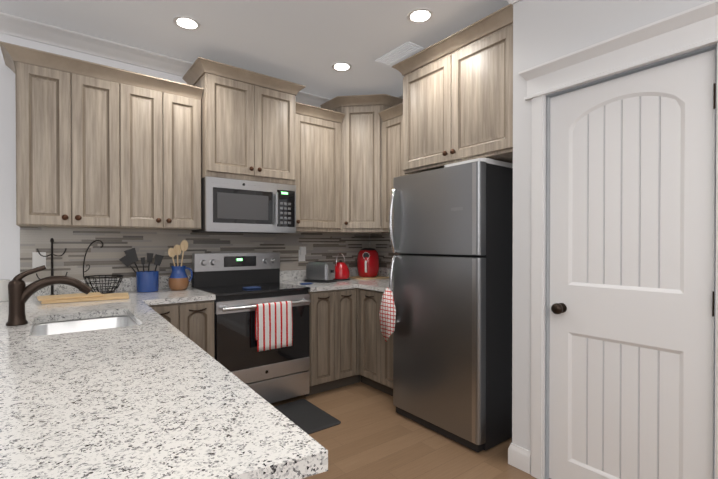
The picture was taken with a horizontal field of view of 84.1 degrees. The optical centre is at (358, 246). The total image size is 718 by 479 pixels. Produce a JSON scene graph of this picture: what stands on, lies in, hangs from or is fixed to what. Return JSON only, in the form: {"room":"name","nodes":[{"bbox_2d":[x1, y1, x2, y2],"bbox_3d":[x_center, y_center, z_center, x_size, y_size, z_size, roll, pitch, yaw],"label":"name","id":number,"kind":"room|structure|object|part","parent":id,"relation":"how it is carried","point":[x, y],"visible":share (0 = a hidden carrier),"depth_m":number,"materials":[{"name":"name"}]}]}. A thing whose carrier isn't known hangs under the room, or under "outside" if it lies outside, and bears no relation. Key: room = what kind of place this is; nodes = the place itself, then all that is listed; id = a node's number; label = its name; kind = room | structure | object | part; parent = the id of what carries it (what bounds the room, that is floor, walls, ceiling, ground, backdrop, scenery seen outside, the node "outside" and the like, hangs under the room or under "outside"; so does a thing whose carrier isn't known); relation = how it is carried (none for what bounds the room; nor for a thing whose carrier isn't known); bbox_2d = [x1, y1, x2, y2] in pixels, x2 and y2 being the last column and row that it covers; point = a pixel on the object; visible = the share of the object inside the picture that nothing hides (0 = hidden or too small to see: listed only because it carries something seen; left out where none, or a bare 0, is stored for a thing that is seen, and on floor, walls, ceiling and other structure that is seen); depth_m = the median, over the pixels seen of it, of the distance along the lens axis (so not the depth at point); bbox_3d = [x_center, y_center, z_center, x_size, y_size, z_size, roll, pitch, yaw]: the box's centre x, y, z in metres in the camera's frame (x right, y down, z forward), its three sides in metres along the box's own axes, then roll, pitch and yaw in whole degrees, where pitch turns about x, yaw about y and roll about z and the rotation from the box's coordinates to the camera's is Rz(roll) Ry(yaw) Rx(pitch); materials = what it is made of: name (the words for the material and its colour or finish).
{"room":"kitchen","nodes":[
{"label":"kitchen","id":0,"kind":"room"},
{"bbox_2d":[0,33,186,280],"bbox_3d":[-2.254,-0.119,2.729,6.120,2.740,0.120,0,0,-37],"label":"wall","id":1,"kind":"structure","parent":0,"point":[9,248],"depth_m":2.62,"materials":[{"name":"white paint"}]},
{"bbox_2d":[32,252,45,268],"bbox_3d":[-2.169,0.094,2.702,0.072,0.115,0.005,0,0,-37],"label":"electrical outlet plate","id":2,"kind":"object","parent":1,"relation":"attached to","point":[38,260],"depth_m":2.70,"materials":[{"name":"white plastic"}]},
{"bbox_3d":[-2.168,0.094,2.700,0.024,0.073,0.001,0,0,-37],"label":"electrical outlets","id":3,"kind":"part","parent":2,"relation":"part of","materials":[{"name":"white plastic"}]},
{"bbox_2d":[12,52,123,231],"bbox_3d":[-1.942,-0.641,2.679,0.539,1.014,0.327,0,0,-37],"label":"upper cabinet","id":4,"kind":"object","parent":1,"relation":"attached to","point":[117,162],"depth_m":2.54,"materials":[{"name":"brown wood"}]},
{"bbox_2d":[0,288,392,478],"bbox_3d":[-1.509,0.362,1.398,2.487,0.035,2.900,0,0,-37],"label":"countertop","id":5,"kind":"structure","parent":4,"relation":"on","point":[151,398],"depth_m":0.93,"materials":[{"name":"white stone"}]},
{"bbox_2d":[0,279,9,301],"bbox_3d":[-2.248,0.272,2.485,0.108,0.130,0.108,0,0,-37],"label":"paper roll","id":6,"kind":"object","parent":5,"relation":"on","point":[4,289],"visible":0.83,"depth_m":2.47,"materials":[{"name":"white paper"}]},
{"bbox_2d":[6,265,91,325],"bbox_3d":[-1.411,0.212,1.827,0.314,0.258,0.074,0,0,-37],"label":"faucet","id":7,"kind":"object","parent":5,"relation":"on","point":[20,293],"visible":1,"depth_m":1.76,"materials":[{"name":"brown metal"}]},
{"bbox_2d":[36,238,67,294],"bbox_3d":[-2.037,0.139,2.644,0.169,0.394,0.176,0,0,-37],"label":"mug tree","id":8,"kind":"object","parent":5,"relation":"on","point":[52,271],"visible":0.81,"depth_m":2.64,"materials":[{"name":"black metal"}]},
{"bbox_2d":[37,292,128,303],"bbox_3d":[-1.762,0.322,2.553,0.495,0.030,0.255,0,0,-31],"label":"cutting boards","id":9,"kind":"object","parent":5,"relation":"on","point":[76,297],"visible":1,"depth_m":2.48,"materials":[{"name":"beige wood"}]},
{"bbox_2d":[31,316,136,335],"bbox_3d":[-1.268,0.486,1.856,0.419,0.215,0.574,0,0,-37],"label":"sink","id":10,"kind":"object","parent":5,"relation":"in","point":[61,327],"visible":0.21,"depth_m":2.06,"materials":[{"name":"silver metal"}]},
{"bbox_2d":[83,240,123,293],"bbox_3d":[-1.804,0.144,2.816,0.246,0.382,0.245,0,0,-37],"label":"fruit basket","id":11,"kind":"object","parent":5,"relation":"on","point":[102,283],"visible":0.9,"depth_m":2.79,"materials":[{"name":"black metal"}]},
{"bbox_2d":[119,248,163,291],"bbox_3d":[-1.608,0.170,2.959,0.303,0.328,0.158,0,0,-37],"label":"utensil crock","id":12,"kind":"object","parent":5,"relation":"on","point":[147,281],"visible":1,"depth_m":2.93,"materials":[{"name":"blue ceramic"}]},
{"bbox_2d":[168,240,192,290],"bbox_3d":[-1.384,0.140,3.092,0.180,0.385,0.148,0,0,-37],"label":"pitcher","id":13,"kind":"object","parent":5,"relation":"on","point":[178,279],"visible":1,"depth_m":3.05,"materials":[{"name":"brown ceramic"}]},
{"bbox_2d":[120,76,200,231],"bbox_3d":[-1.513,-0.643,3.005,0.539,1.014,0.327,0,0,-37],"label":"upper cabinet","id":14,"kind":"object","parent":1,"relation":"attached to","point":[162,182],"depth_m":2.87,"materials":[{"name":"brown wood"}]},
{"bbox_2d":[0,12,330,107],"bbox_3d":[-2.238,-1.438,2.601,6.000,0.100,0.088,0,0,-37],"label":"crown molding","id":15,"kind":"structure","parent":1,"relation":"attached to","point":[23,28],"depth_m":2.87,"materials":[{"name":"white wood"}]},
{"bbox_2d":[23,268,358,295],"bbox_3d":[-1.630,0.283,3.114,4.375,0.100,0.021,0,0,-37],"label":"backsplash","id":16,"kind":"structure","parent":1,"relation":"attached to","point":[128,284],"depth_m":3.00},
{"bbox_2d":[188,64,299,187],"bbox_3d":[-0.966,-0.933,3.364,0.754,0.800,0.417,0,0,-37],"label":"upper cabinet","id":17,"kind":"object","parent":1,"relation":"attached to","point":[250,127],"depth_m":3.16,"materials":[{"name":"brown wood"}]},
{"bbox_2d":[192,176,295,233],"bbox_3d":[-0.950,-0.323,3.343,0.754,0.409,0.441,0,0,-37],"label":"microwave","id":18,"kind":"object","parent":17,"relation":"attached to","point":[237,206],"visible":1,"depth_m":3.17,"materials":[{"name":"silver metal"}]},
{"bbox_3d":[-0.835,-0.336,3.223,0.692,0.335,0.032,0,0,-37],"label":"glass","id":19,"kind":"part","parent":18,"relation":"part of","materials":[{"name":"black glass"}]},
{"bbox_2d":[299,247,305,260],"bbox_3d":[-0.554,0.071,3.915,0.072,0.145,0.034,0,0,-37],"label":"electrical outlet plate","id":20,"kind":"object","parent":1,"relation":"attached to","point":[302,253],"depth_m":3.91,"materials":[{"name":"white plastic"}]},
{"bbox_2d":[296,108,343,235],"bbox_3d":[-0.474,-0.681,3.797,0.551,1.080,0.327,0,0,-37],"label":"upper cabinet","id":21,"kind":"object","parent":1,"relation":"attached to","point":[320,194],"depth_m":3.69,"materials":[{"name":"brown wood"}]},
{"bbox_2d":[324,95,399,235],"bbox_3d":[0.064,-0.763,4.036,0.596,1.240,0.597,0,0,-37],"label":"upper cabinet","id":22,"kind":"object","parent":1,"relation":"attached to","point":[363,115],"depth_m":3.80,"materials":[{"name":"brown wood"}]},
{"bbox_2d":[377,268,389,275],"bbox_3d":[0.487,0.278,3.963,0.021,0.100,1.235,0,0,-37],"label":"backsplash","id":23,"kind":"structure","parent":1,"relation":"attached to","point":[382,271],"depth_m":4.23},
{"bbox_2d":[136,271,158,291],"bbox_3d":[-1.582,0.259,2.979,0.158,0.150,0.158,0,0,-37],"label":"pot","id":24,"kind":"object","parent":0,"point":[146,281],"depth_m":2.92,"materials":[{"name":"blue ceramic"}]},
{"bbox_2d":[0,0,508,98],"bbox_3d":[-0.556,-1.523,0.392,6.240,0.100,5.880,0,0,-37],"label":"ceiling","id":25,"kind":"structure","parent":0,"point":[307,43],"depth_m":2.73,"materials":[{"name":"white paint"}]},
{"bbox_2d":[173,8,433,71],"bbox_3d":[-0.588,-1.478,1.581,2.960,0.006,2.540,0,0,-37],"label":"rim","id":26,"kind":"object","parent":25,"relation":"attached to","point":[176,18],"visible":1,"depth_m":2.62,"materials":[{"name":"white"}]},
{"bbox_2d":[177,18,196,28],"bbox_3d":[-1.143,-1.484,2.648,0.123,0.002,0.123,0,1,-43],"label":"recessed light","id":27,"kind":"object","parent":26,"relation":"attached to","point":[186,23],"depth_m":2.65,"materials":[{"name":"white glass"}]},
{"bbox_2d":[334,64,348,69],"bbox_3d":[-0.142,-1.488,3.298,0.123,0.002,0.123,0,1,-43],"label":"recessed light","id":28,"kind":"object","parent":26,"relation":"attached to","point":[339,66],"depth_m":3.31,"materials":[{"name":"white"}]},
{"bbox_2d":[411,11,429,21],"bbox_3d":[0.393,-1.483,2.562,0.123,0.002,0.123,0,1,-43],"label":"recessed light","id":29,"kind":"object","parent":26,"relation":"attached to","point":[418,16],"depth_m":2.57,"materials":[{"name":"white"}]},
{"bbox_2d":[375,41,422,65],"bbox_3d":[0.303,-1.485,3.084,0.150,0.012,0.380,0,0,-37],"label":"ceiling vent","id":30,"kind":"object","parent":25,"relation":"in","point":[405,50],"visible":1,"depth_m":3.06,"materials":[{"name":"grey metal"}]},
{"bbox_2d":[340,94,383,99],"bbox_3d":[0.027,-0.803,3.817,0.268,1.256,0.261,0,0,-37],"label":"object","id":31,"kind":"object","parent":0,"relation":"attached to","point":[341,97],"depth_m":3.76,"materials":[{"name":"brown wood"}]},
{"bbox_3d":[-0.432,-1.271,2.657,3.053,0.305,2.184,0,0,-37],"label":"cab crown","id":32,"kind":"part","parent":31,"relation":"part of","materials":[{"name":"brown wood"}]},
{"bbox_2d":[384,108,399,231],"bbox_3d":[0.542,-0.680,3.632,0.326,1.080,0.652,0,0,-37],"label":"upper cabinet","id":33,"kind":"object","parent":0,"relation":"attached to","point":[392,121],"depth_m":3.69,"materials":[{"name":"brown wood"}]},
{"bbox_2d":[271,375,549,478],"bbox_3d":[-0.556,1.296,0.411,6.240,0.060,5.880,0,0,-37],"label":"floor","id":34,"kind":"structure","parent":0,"point":[374,434],"depth_m":2.49,"materials":[{"name":"brown wood"}]},
{"bbox_2d":[192,252,310,403],"bbox_3d":[-0.871,0.629,3.245,0.760,1.147,0.682,0,0,-37],"label":"range","id":35,"kind":"object","parent":34,"relation":"on","point":[275,375],"visible":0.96,"depth_m":3.12,"materials":[{"name":"black"}]},
{"bbox_2d":[243,286,260,288],"bbox_3d":[-0.846,0.323,3.144,0.120,0.011,0.090,0,0,-37],"label":"pot holder","id":36,"kind":"object","parent":35,"relation":"on","point":[254,287],"visible":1,"depth_m":3.11,"materials":[{"name":"blue fabric"}]},
{"bbox_2d":[195,282,309,295],"bbox_3d":[-0.867,0.337,3.238,0.760,0.016,0.557,0,0,-37],"label":"cooktop","id":37,"kind":"object","parent":35,"relation":"in","point":[226,288],"depth_m":3.17,"materials":[{"name":"black glass"}]},
{"bbox_3d":[-0.711,0.686,3.035,0.748,0.423,0.031,0,0,-37],"label":"oven glass","id":38,"kind":"part","parent":35,"relation":"part of","materials":[{"name":"black glass"}]},
{"bbox_2d":[255,301,292,351],"bbox_3d":[-0.642,0.591,3.006,0.285,0.346,0.057,0,0,-37],"label":"towel","id":39,"kind":"object","parent":35,"relation":"hanging from","point":[273,325],"visible":1,"depth_m":2.98,"materials":[{"name":"fabric"}]},
{"bbox_2d":[274,399,340,434],"bbox_3d":[-0.635,1.242,2.767,0.890,0.015,0.545,0,0,-37],"label":"kitchen mat","id":40,"kind":"object","parent":34,"relation":"on","point":[307,417],"visible":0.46,"depth_m":2.90,"materials":[{"name":"grey rubber"}]},
{"bbox_2d":[308,292,335,331],"bbox_3d":[-0.497,0.806,3.588,0.241,0.880,0.647,0,0,-37],"label":"base cabinet","id":41,"kind":"object","parent":34,"relation":"on","point":[322,309],"depth_m":3.33,"materials":[{"name":"brown wood"}]},
{"bbox_2d":[280,276,392,299],"bbox_3d":[0.040,0.347,3.623,1.144,0.035,1.236,0,0,-37],"label":"countertop","id":42,"kind":"structure","parent":41,"relation":"on","point":[352,289],"depth_m":3.48,"materials":[{"name":"white stone"}]},
{"bbox_2d":[304,261,336,282],"bbox_3d":[-0.356,0.235,3.742,0.278,0.187,0.156,0,0,33],"label":"toaster","id":43,"kind":"object","parent":42,"relation":"on","point":[320,272],"visible":1,"depth_m":3.68,"materials":[{"name":"silver metal"}]},
{"bbox_2d":[334,253,349,280],"bbox_3d":[-0.202,0.195,3.942,0.237,0.264,0.190,0,0,-37],"label":"kettle","id":44,"kind":"object","parent":42,"relation":"on","point":[342,272],"visible":0.75,"depth_m":3.89,"materials":[{"name":"red metal"}]},
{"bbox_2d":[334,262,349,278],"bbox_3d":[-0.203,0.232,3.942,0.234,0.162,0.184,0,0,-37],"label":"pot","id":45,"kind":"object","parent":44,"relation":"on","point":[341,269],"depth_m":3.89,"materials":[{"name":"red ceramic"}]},
{"bbox_2d":[350,276,388,279],"bbox_3d":[0.095,0.320,4.170,0.340,0.012,0.280,0,0,-37],"label":"board","id":46,"kind":"object","parent":42,"relation":"on","point":[365,278],"visible":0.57,"depth_m":4.08,"materials":[{"name":"beige wood"}]},
{"bbox_2d":[357,248,378,276],"bbox_3d":[0.095,0.162,4.169,0.236,0.300,0.236,0,0,-37],"label":"air fryer","id":47,"kind":"object","parent":46,"relation":"on","point":[367,262],"visible":1,"depth_m":4.08,"materials":[{"name":"red plastic"}]},
{"bbox_2d":[336,296,355,335],"bbox_3d":[-0.309,0.805,3.731,0.231,0.880,0.647,0,0,-37],"label":"base cabinet","id":48,"kind":"object","parent":34,"relation":"on","point":[345,309],"depth_m":3.48,"materials":[{"name":"brown wood"}]},
{"bbox_2d":[356,300,375,343],"bbox_3d":[0.332,0.806,3.636,0.667,0.880,0.322,0,0,-37],"label":"base cabinet","id":49,"kind":"object","parent":34,"relation":"on","point":[365,309],"depth_m":3.47,"materials":[{"name":"brown wood"}]},
{"bbox_2d":[376,296,392,347],"bbox_3d":[0.517,0.807,3.393,0.667,0.880,0.287,0,0,-37],"label":"base cabinet","id":50,"kind":"object","parent":34,"relation":"on","point":[380,340],"depth_m":3.33,"materials":[{"name":"brown wood"}]},
{"bbox_2d":[389,161,512,451],"bbox_3d":[0.761,0.362,2.888,0.835,1.753,0.770,0,0,-37],"label":"fridge","id":51,"kind":"object","parent":34,"relation":"on","point":[451,241],"visible":0.79,"depth_m":2.55,"materials":[{"name":"silver metal"}]},
{"bbox_2d":[379,287,395,341],"bbox_3d":[0.207,0.495,2.894,0.015,0.400,0.170,0,0,-37],"label":"cloth","id":52,"kind":"object","parent":51,"relation":"hanging from","point":[387,314],"visible":1,"depth_m":2.89,"materials":[{"name":"red fabric"}]},
{"bbox_3d":[0.508,0.625,2.697,0.068,1.122,0.770,0,0,-37],"label":"door","id":53,"kind":"part","parent":51,"relation":"part of","materials":[{"name":"silver metal"}]},
{"bbox_2d":[393,161,485,254],"bbox_3d":[0.508,-0.233,2.691,0.068,0.562,0.770,0,0,-37],"label":"freezer","id":54,"kind":"object","parent":51,"relation":"in","point":[442,211],"depth_m":2.59,"materials":[{"name":"silver metal"}]},
{"bbox_2d":[444,158,512,167],"bbox_3d":[0.834,-0.532,2.699,0.440,0.035,0.330,0,0,-37],"label":"tray","id":55,"kind":"object","parent":51,"relation":"on","point":[497,162],"visible":0.33,"depth_m":2.54,"materials":[{"name":"white plastic"}]},
{"bbox_2d":[512,0,716,478],"bbox_3d":[1.977,-0.107,0.955,0.120,2.740,3.450,0,0,-37],"label":"wall","id":56,"kind":"structure","parent":0,"point":[530,33],"depth_m":2.20,"materials":[{"name":"white paint"}]},
{"bbox_2d":[400,12,512,175],"bbox_3d":[0.888,-0.955,2.888,0.676,0.780,0.947,0,0,-37],"label":"upper cabinet","id":57,"kind":"object","parent":56,"relation":"attached to","point":[456,105],"depth_m":2.62,"materials":[{"name":"brown wood"}]},
{"bbox_2d":[505,0,521,4],"bbox_3d":[1.867,-1.427,0.918,0.088,0.100,3.538,0,0,-37],"label":"crown molding","id":58,"kind":"structure","parent":56,"relation":"attached to","point":[512,2],"depth_m":2.27,"materials":[{"name":"white"}]},
{"bbox_2d":[508,443,530,473],"bbox_3d":[2.037,1.202,1.020,0.316,0.120,3.466,0,0,-37],"label":"baseboard","id":59,"kind":"structure","parent":56,"relation":"attached to","point":[519,457],"depth_m":2.25,"materials":[{"name":"white wood"}]},
{"bbox_2d":[518,0,717,100],"bbox_3d":[1.211,-0.885,1.854,0.102,0.154,0.956,0,0,-37],"label":"door frame","id":60,"kind":"structure","parent":56,"relation":"attached to","point":[688,30],"depth_m":1.80,"materials":[{"name":"white wood"}]},
{"bbox_2d":[531,42,717,478],"bbox_3d":[1.251,0.224,1.891,0.142,2.065,0.840,0,0,-37],"label":"trim","id":61,"kind":"structure","parent":56,"relation":"attached to","point":[538,258],"depth_m":2.14,"materials":[{"name":"white wood"}]},
{"bbox_2d":[549,50,715,478],"bbox_3d":[1.237,0.226,1.876,0.058,2.045,0.680,0,0,-37],"label":"door","id":62,"kind":"structure","parent":56,"relation":"in","point":[671,319],"depth_m":1.83,"materials":[{"name":"white wood"}]},
{"bbox_2d":[551,303,566,313],"bbox_3d":[1.038,0.321,2.070,0.069,0.058,0.058,0,0,-37],"label":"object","id":63,"kind":"structure","parent":62,"relation":"attached to","point":[558,308],"depth_m":2.05,"materials":[{"name":"brown metal"}]},
{"bbox_2d":[586,96,660,478],"bbox_3d":[1.238,0.202,1.882,0.004,1.791,0.305,0,0,-37],"label":"groove","id":64,"kind":"object","parent":62,"relation":"attached to","point":[639,251],"visible":0.96,"depth_m":1.88,"materials":[{"name":"white wood"}]},
{"bbox_3d":[1.426,0.229,1.598,0.022,1.760,0.010,0,0,-37],"label":"door hinges","id":65,"kind":"part","parent":62,"relation":"part of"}
]}

